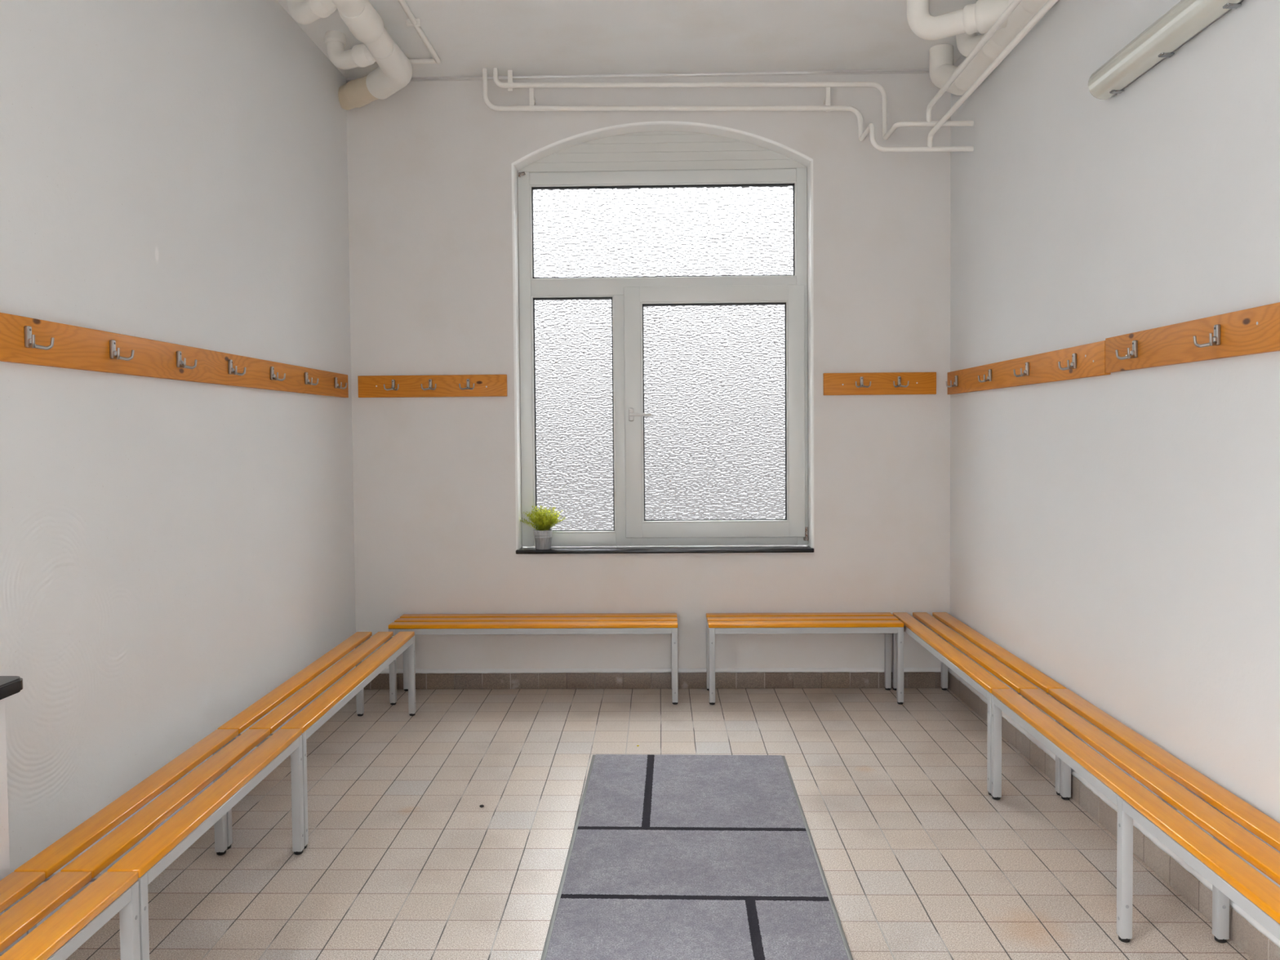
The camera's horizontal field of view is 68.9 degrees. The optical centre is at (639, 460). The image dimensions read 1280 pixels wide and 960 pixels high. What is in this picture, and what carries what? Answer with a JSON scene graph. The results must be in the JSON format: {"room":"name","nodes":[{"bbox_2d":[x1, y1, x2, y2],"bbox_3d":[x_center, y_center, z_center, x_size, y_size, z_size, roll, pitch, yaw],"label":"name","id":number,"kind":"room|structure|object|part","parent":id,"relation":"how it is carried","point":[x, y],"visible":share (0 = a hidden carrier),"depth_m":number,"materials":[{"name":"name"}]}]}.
{"room":"changing room","nodes":[
{"label":"changing room","id":0,"kind":"room"},
{"bbox_2d":[0,0,355,926],"bbox_3d":[-1.777,-0.331,1.416,0.300,3.775,7.200,0,2,1],"label":"wall","id":1,"kind":"structure","parent":0,"point":[174,553],"depth_m":3.09,"materials":[{"name":"paint"}]},
{"bbox_2d":[0,312,348,397],"bbox_3d":[-1.551,-0.337,3.305,0.071,0.120,3.185,0,2,1],"label":"coat rack","id":2,"kind":"object","parent":1,"relation":"attached to","point":[23,340],"visible":1,"depth_m":2.95,"materials":[{"name":"brown wood"}]},
{"bbox_2d":[276,0,979,78],"bbox_3d":[-0.040,-2.035,1.477,3.797,0.200,7.500,0,2,1],"label":"ceiling","id":3,"kind":"structure","parent":0,"point":[523,37],"depth_m":4.45,"materials":[{"name":"paint"}]},
{"bbox_2d":[287,0,412,110],"bbox_3d":[-1.385,-1.862,2.654,0.503,0.216,4.586,0,2,1],"label":"drain pipe","id":4,"kind":"object","parent":3,"relation":"attached to","point":[393,73],"visible":1,"depth_m":4.28,"materials":[{"name":"paint"}]},
{"bbox_2d":[337,0,383,43],"bbox_3d":[-1.178,-1.866,3.918,0.142,0.142,0.220,0,2,1],"label":"socket","id":5,"kind":"object","parent":4,"relation":"attached to","point":[366,25],"depth_m":3.89,"materials":[{"name":"paint"}]},
{"bbox_2d":[373,0,440,64],"bbox_3d":[-1.303,-1.943,2.538,0.526,0.031,4.362,0,2,1],"label":"ceiling pipe","id":6,"kind":"object","parent":3,"relation":"attached to","point":[411,21],"visible":0.73,"depth_m":4.38,"materials":[{"name":"paint"}]},
{"bbox_2d":[906,0,1048,95],"bbox_3d":[1.335,-1.841,2.503,0.472,0.313,4.398,0,2,1],"label":"drain pipe","id":7,"kind":"object","parent":3,"relation":"attached to","point":[964,23],"visible":0.82,"depth_m":3.92,"materials":[{"name":"paint"}]},
{"bbox_2d":[953,62,973,91],"bbox_3d":[1.545,-1.809,4.373,0.131,0.131,0.100,0,2,1],"label":"socket","id":8,"kind":"object","parent":7,"relation":"attached to","point":[961,83],"depth_m":4.37,"materials":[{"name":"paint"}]},
{"bbox_2d":[974,0,1008,34],"bbox_3d":[1.446,-1.819,3.795,0.130,0.131,0.131,1,2,36],"label":"socket","id":9,"kind":"object","parent":7,"relation":"attached to","point":[987,12],"depth_m":3.77,"materials":[{"name":"paint"}]},
{"bbox_2d":[981,33,1006,59],"bbox_3d":[1.537,-1.797,3.983,0.131,0.131,0.120,0,2,1],"label":"socket","id":10,"kind":"object","parent":7,"relation":"attached to","point":[992,49],"depth_m":3.97,"materials":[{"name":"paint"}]},
{"bbox_2d":[1020,0,1048,14],"bbox_3d":[1.528,-1.783,3.543,0.131,0.131,0.120,0,2,1],"label":"socket","id":11,"kind":"object","parent":7,"relation":"attached to","point":[1029,6],"depth_m":3.56,"materials":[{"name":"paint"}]},
{"bbox_2d":[346,68,951,673],"bbox_3d":[0.050,-0.460,5.126,3.797,3.775,0.300,0,2,1],"label":"wall","id":12,"kind":"structure","parent":0,"point":[433,169],"depth_m":4.98,"materials":[{"name":"paint"}]},
{"bbox_2d":[357,374,506,397],"bbox_3d":[-1.110,-0.394,4.967,0.798,0.116,0.071,0,2,1],"label":"coat rack","id":13,"kind":"object","parent":12,"relation":"attached to","point":[442,385],"visible":1,"depth_m":4.98,"materials":[{"name":"brown wood"}]},
{"bbox_2d":[507,70,513,90],"bbox_3d":[-0.676,-1.979,4.903,0.024,0.107,0.092,0,2,1],"label":"bracket","id":14,"kind":"object","parent":12,"relation":"attached to","point":[509,72],"visible":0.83,"depth_m":4.86,"materials":[{"name":"metal"}]},
{"bbox_2d":[528,88,535,106],"bbox_3d":[-0.564,-1.893,4.903,0.024,0.147,0.092,0,2,1],"label":"bracket","id":15,"kind":"object","parent":12,"relation":"attached to","point":[531,100],"visible":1,"depth_m":4.86,"materials":[{"name":"metal"}]},
{"bbox_2d":[346,70,928,82],"bbox_3d":[0.026,-2.026,4.924,3.172,0.012,0.012,0,2,1],"label":"trim","id":16,"kind":"structure","parent":12,"relation":"attached to","point":[923,71],"depth_m":4.92,"materials":[{"name":"paint"}]},
{"bbox_2d":[364,671,941,689],"bbox_3d":[0.060,1.189,5.021,3.173,0.086,0.012,0,2,1],"label":"baseboard","id":17,"kind":"structure","parent":12,"relation":"attached to","point":[842,679],"depth_m":5.02,"materials":[{"name":"tile"}]},
{"bbox_2d":[379,667,941,673],"bbox_3d":[0.059,1.134,5.020,3.170,0.024,0.011,0,2,1],"label":"trim","id":18,"kind":"structure","parent":12,"relation":"attached to","point":[668,669],"depth_m":5.02,"materials":[{"name":"paint"}]},
{"bbox_2d":[515,130,813,554],"bbox_3d":[0.123,-0.642,5.041,1.592,2.276,0.207,0,2,1],"label":"window","id":19,"kind":"structure","parent":12,"relation":"in","point":[663,275],"depth_m":5.08,"materials":[{"name":"white plastic"}]},
{"bbox_2d":[520,505,565,549],"bbox_3d":[-0.535,0.361,5.038,0.284,0.238,0.145,0,2,1],"label":"potted plant","id":20,"kind":"object","parent":19,"relation":"on","point":[543,534],"visible":1,"depth_m":5.02,"materials":[{"name":"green plant"}]},
{"bbox_3d":[-0.524,0.429,5.052,0.106,0.102,0.106,0,2,1],"label":"pot","id":21,"kind":"part","parent":20,"relation":"part of","materials":[{"name":"metal"}]},
{"bbox_3d":[-0.361,-0.248,5.128,0.446,1.291,0.006,0,2,1],"label":"pane","id":22,"kind":"part","parent":19,"relation":"part of","materials":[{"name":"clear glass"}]},
{"bbox_3d":[-0.048,-0.245,5.062,0.030,0.072,0.013,0,2,1],"label":"handle plate","id":23,"kind":"part","parent":19,"relation":"part of","materials":[{"name":"white"}]},
{"bbox_3d":[0.003,-0.244,5.034,0.121,0.019,0.050,0,2,1],"label":"handle","id":24,"kind":"part","parent":19,"relation":"part of","materials":[{"name":"white"}]},
{"bbox_3d":[0.118,-1.672,5.078,1.570,0.220,0.048,0,2,1],"label":"arch panel","id":25,"kind":"part","parent":19,"relation":"part of","materials":[{"name":"white plastic"}]},
{"bbox_3d":[0.125,-1.243,5.087,1.438,0.508,0.006,0,2,1],"label":"pane","id":26,"kind":"part","parent":19,"relation":"part of","materials":[{"name":"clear glass"}]},
{"bbox_3d":[0.132,0.485,5.055,1.592,0.021,0.167,0,2,1],"label":"sill","id":27,"kind":"part","parent":19,"relation":"part of","materials":[{"name":"black stone"}]},
{"bbox_3d":[0.406,-0.261,5.093,0.978,1.367,0.070,0,2,1],"label":"sash","id":28,"kind":"part","parent":19,"relation":"part of","materials":[{"name":"white plastic"}]},
{"bbox_3d":[0.407,-0.260,5.091,0.790,1.192,0.006,0,2,1],"label":"pane","id":29,"kind":"part","parent":19,"relation":"part of","materials":[{"name":"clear glass"}]},
{"bbox_2d":[823,87,830,111],"bbox_3d":[0.975,-1.880,4.871,0.024,0.150,0.092,0,2,1],"label":"bracket","id":30,"kind":"object","parent":12,"relation":"attached to","point":[827,100],"visible":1,"depth_m":4.83,"materials":[{"name":"metal"}]},
{"bbox_2d":[822,372,936,395],"bbox_3d":[1.269,-0.403,4.917,0.592,0.116,0.071,0,2,1],"label":"coat rack","id":31,"kind":"object","parent":12,"relation":"attached to","point":[878,383],"visible":1,"depth_m":4.93,"materials":[{"name":"brown wood"}]},
{"bbox_2d":[65,688,1253,959],"bbox_3d":[-0.011,1.438,1.584,3.797,0.200,7.500,0,2,1],"label":"floor","id":32,"kind":"structure","parent":0,"point":[402,859],"depth_m":3.19,"materials":[{"name":"tile"}]},
{"bbox_2d":[0,675,22,956],"bbox_3d":[-1.523,0.938,1.454,0.187,0.832,1.448,0,2,1],"label":"wall pier","id":33,"kind":"object","parent":32,"relation":"on","point":[9,685],"visible":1,"depth_m":2.13,"materials":[{"name":"paint"}]},
{"bbox_2d":[0,871,140,959],"bbox_3d":[-1.269,1.142,1.599,0.289,0.412,0.994,0,2,1],"label":"slatted bench","id":34,"kind":"object","parent":32,"relation":"on","point":[26,900],"visible":1,"depth_m":1.96,"materials":[{"name":"orange wood"}]},
{"bbox_3d":[-1.390,1.133,2.081,0.030,0.380,0.030,0,2,1],"label":"leg","id":35,"kind":"part","parent":34,"relation":"part of","materials":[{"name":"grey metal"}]},
{"bbox_3d":[-1.134,1.131,2.077,0.030,0.380,0.030,0,2,1],"label":"leg","id":36,"kind":"part","parent":34,"relation":"part of","materials":[{"name":"grey metal"}]},
{"bbox_2d":[13,728,304,959],"bbox_3d":[-1.261,1.111,2.598,0.289,0.412,0.996,0,2,0],"label":"slatted bench","id":37,"kind":"object","parent":32,"relation":"on","point":[154,854],"visible":0.83,"depth_m":2.47,"materials":[{"name":"orange wood"}]},
{"bbox_3d":[-1.391,1.132,2.117,0.030,0.380,0.030,0,2,0],"label":"leg","id":38,"kind":"part","parent":37,"relation":"part of","materials":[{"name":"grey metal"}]},
{"bbox_3d":[-1.135,1.130,2.116,0.030,0.380,0.030,0,2,0],"label":"leg","id":39,"kind":"part","parent":37,"relation":"part of","materials":[{"name":"grey metal"}]},
{"bbox_3d":[-1.262,0.941,2.592,0.286,0.030,0.987,0,2,0],"label":"frame","id":40,"kind":"part","parent":37,"relation":"part of","materials":[{"name":"grey metal"}]},
{"bbox_3d":[-1.387,1.102,3.079,0.030,0.380,0.030,0,2,0],"label":"leg","id":41,"kind":"part","parent":37,"relation":"part of","materials":[{"name":"grey metal"}]},
{"bbox_3d":[-1.131,1.100,3.078,0.030,0.380,0.030,0,2,0],"label":"leg","id":42,"kind":"part","parent":37,"relation":"part of","materials":[{"name":"grey metal"}]},
{"bbox_2d":[217,631,416,849],"bbox_3d":[-1.254,1.073,3.848,0.289,0.412,1.493,0,2,0],"label":"slatted bench","id":43,"kind":"object","parent":32,"relation":"on","point":[312,717],"visible":0.75,"depth_m":3.63,"materials":[{"name":"orange wood"}]},
{"bbox_3d":[-1.388,1.101,3.120,0.030,0.380,0.030,0,2,0],"label":"leg","id":44,"kind":"part","parent":43,"relation":"part of","materials":[{"name":"grey metal"}]},
{"bbox_3d":[-1.132,1.099,3.118,0.030,0.380,0.030,0,2,0],"label":"leg","id":45,"kind":"part","parent":43,"relation":"part of","materials":[{"name":"grey metal"}]},
{"bbox_3d":[-1.256,0.903,3.843,0.286,0.030,1.484,0,2,0],"label":"frame","id":46,"kind":"part","parent":43,"relation":"part of","materials":[{"name":"grey metal"}]},
{"bbox_3d":[-1.377,1.056,4.579,0.030,0.380,0.030,0,2,0],"label":"leg","id":47,"kind":"part","parent":43,"relation":"part of","materials":[{"name":"grey metal"}]},
{"bbox_3d":[-1.121,1.054,4.577,0.030,0.380,0.030,0,2,0],"label":"leg","id":48,"kind":"part","parent":43,"relation":"part of","materials":[{"name":"grey metal"}]},
{"bbox_2d":[388,613,678,705],"bbox_3d":[-0.540,1.035,4.875,1.473,0.412,0.289,0,2,1],"label":"slatted bench","id":49,"kind":"object","parent":32,"relation":"on","point":[566,623],"visible":0.91,"depth_m":4.74,"materials":[{"name":"orange wood"}]},
{"bbox_3d":[-1.263,1.050,4.763,0.030,0.380,0.030,0,2,1],"label":"leg","id":50,"kind":"part","parent":49,"relation":"part of","materials":[{"name":"grey metal"}]},
{"bbox_3d":[-1.258,1.042,5.018,0.030,0.380,0.030,0,2,1],"label":"leg","id":51,"kind":"part","parent":49,"relation":"part of","materials":[{"name":"grey metal"}]},
{"bbox_3d":[-0.542,0.865,4.870,1.464,0.030,0.286,0,2,1],"label":"frame","id":52,"kind":"part","parent":49,"relation":"part of","materials":[{"name":"grey metal"}]},
{"bbox_3d":[0.182,1.031,4.988,0.030,0.380,0.030,0,2,1],"label":"leg","id":53,"kind":"part","parent":49,"relation":"part of","materials":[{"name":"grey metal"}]},
{"bbox_3d":[0.177,1.039,4.732,0.030,0.380,0.030,0,2,1],"label":"leg","id":54,"kind":"part","parent":49,"relation":"part of","materials":[{"name":"grey metal"}]},
{"bbox_2d":[540,754,853,959],"bbox_3d":[0.162,1.295,2.800,0.817,0.009,2.350,0,2,2],"label":"floor mat","id":55,"kind":"object","parent":32,"relation":"on","point":[669,857],"visible":1,"depth_m":2.93,"materials":[{"name":"grey carpet"}]},
{"bbox_2d":[706,612,904,704],"bbox_3d":[0.841,1.025,4.840,0.981,0.412,0.289,0,2,1],"label":"slatted bench","id":56,"kind":"object","parent":32,"relation":"on","point":[886,623],"visible":1,"depth_m":4.71,"materials":[{"name":"orange wood"}]},
{"bbox_3d":[0.370,1.029,4.979,0.030,0.380,0.030,0,2,1],"label":"leg","id":57,"kind":"part","parent":56,"relation":"part of","materials":[{"name":"grey metal"}]},
{"bbox_3d":[0.365,1.037,4.723,0.030,0.380,0.030,0,2,1],"label":"leg","id":58,"kind":"part","parent":56,"relation":"part of","materials":[{"name":"grey metal"}]},
{"bbox_3d":[0.840,0.855,4.835,0.972,0.030,0.286,0,2,1],"label":"frame","id":59,"kind":"part","parent":56,"relation":"part of","materials":[{"name":"grey metal"}]},
{"bbox_3d":[1.318,1.022,4.958,0.030,0.380,0.030,0,2,1],"label":"leg","id":60,"kind":"part","parent":56,"relation":"part of","materials":[{"name":"grey metal"}]},
{"bbox_3d":[1.312,1.030,4.703,0.030,0.380,0.030,0,2,1],"label":"leg","id":61,"kind":"part","parent":56,"relation":"part of","materials":[{"name":"grey metal"}]},
{"bbox_2d":[892,612,1066,795],"bbox_3d":[1.474,1.038,4.236,0.289,0.412,1.465,0,2,1],"label":"slatted bench","id":62,"kind":"object","parent":32,"relation":"on","point":[978,677],"visible":0.61,"depth_m":4.01,"materials":[{"name":"orange wood"}]},
{"bbox_3d":[1.360,1.022,4.955,0.030,0.380,0.030,0,2,1],"label":"leg","id":63,"kind":"part","parent":62,"relation":"part of","materials":[{"name":"grey metal"}]},
{"bbox_3d":[1.616,1.020,4.949,0.030,0.380,0.030,0,2,1],"label":"leg","id":64,"kind":"part","parent":62,"relation":"part of","materials":[{"name":"grey metal"}]},
{"bbox_3d":[1.472,0.868,4.231,0.286,0.030,1.456,0,2,1],"label":"frame","id":65,"kind":"part","parent":62,"relation":"part of","materials":[{"name":"grey metal"}]},
{"bbox_3d":[1.331,1.066,3.523,0.030,0.380,0.030,0,2,1],"label":"leg","id":66,"kind":"part","parent":62,"relation":"part of","materials":[{"name":"grey metal"}]},
{"bbox_3d":[1.587,1.064,3.518,0.030,0.380,0.030,0,2,1],"label":"leg","id":67,"kind":"part","parent":62,"relation":"part of","materials":[{"name":"grey metal"}]},
{"bbox_2d":[991,688,1279,942],"bbox_3d":[1.435,1.092,2.509,0.289,0.412,1.977,0,2,1],"label":"slatted bench","id":68,"kind":"object","parent":32,"relation":"on","point":[1230,877],"visible":1,"depth_m":2.50,"materials":[{"name":"orange wood"}]},
{"bbox_3d":[1.332,1.068,3.484,0.030,0.380,0.030,0,2,1],"label":"leg","id":69,"kind":"part","parent":68,"relation":"part of","materials":[{"name":"grey metal"}]},
{"bbox_3d":[1.587,1.066,3.478,0.030,0.380,0.030,0,2,1],"label":"leg","id":70,"kind":"part","parent":68,"relation":"part of","materials":[{"name":"grey metal"}]},
{"bbox_3d":[1.307,1.098,2.515,0.030,0.380,0.030,0,2,1],"label":"leg","id":71,"kind":"part","parent":68,"relation":"part of","materials":[{"name":"grey metal"}]},
{"bbox_3d":[1.563,1.096,2.508,0.030,0.380,0.030,0,2,1],"label":"leg","id":72,"kind":"part","parent":68,"relation":"part of","materials":[{"name":"grey metal"}]},
{"bbox_2d":[949,0,1279,887],"bbox_3d":[1.719,-0.357,1.342,0.300,3.775,7.200,0,2,1],"label":"wall","id":73,"kind":"structure","parent":0,"point":[1117,535],"depth_m":3.07,"materials":[{"name":"paint"}]},
{"bbox_2d":[493,0,1022,139],"bbox_3d":[0.388,-1.766,2.583,2.392,0.410,4.512,0,2,1],"label":"pipe","id":74,"kind":"object","parent":73,"relation":"attached to","point":[886,135],"visible":0.98,"depth_m":4.80,"materials":[{"name":"paint"}]},
{"bbox_2d":[482,0,1057,151],"bbox_3d":[0.360,-1.704,2.586,2.448,0.534,4.512,0,2,1],"label":"pipe","id":75,"kind":"object","parent":73,"relation":"attached to","point":[1049,4],"visible":1,"depth_m":4.80,"materials":[{"name":"metal"}]},
{"bbox_2d":[945,340,1111,394],"bbox_3d":[1.591,-0.377,4.055,0.071,0.116,1.742,0,2,1],"label":"coat rack","id":76,"kind":"object","parent":73,"relation":"attached to","point":[1088,360],"visible":1,"depth_m":3.77,"materials":[{"name":"brown wood"}]},
{"bbox_2d":[947,667,1279,959],"bbox_3d":[1.608,1.240,2.895,0.012,0.090,4.200,0,2,1],"label":"baseboard","id":77,"kind":"structure","parent":73,"relation":"attached to","point":[1242,933],"depth_m":2.95,"materials":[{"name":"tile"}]},
{"bbox_2d":[1088,0,1244,99],"bbox_3d":[1.544,-1.250,2.539,0.088,0.111,1.270,0,2,1],"label":"strip light","id":78,"kind":"object","parent":73,"relation":"attached to","point":[1186,19],"visible":1,"depth_m":2.75,"materials":[{"name":"grey plastic"}]},
{"bbox_2d":[1105,302,1279,373],"bbox_3d":[1.556,-0.331,2.381,0.071,0.117,1.600,0,2,1],"label":"coat rack","id":79,"kind":"object","parent":73,"relation":"attached to","point":[1253,331],"visible":1,"depth_m":2.62,"materials":[{"name":"brown wood"}]}
]}

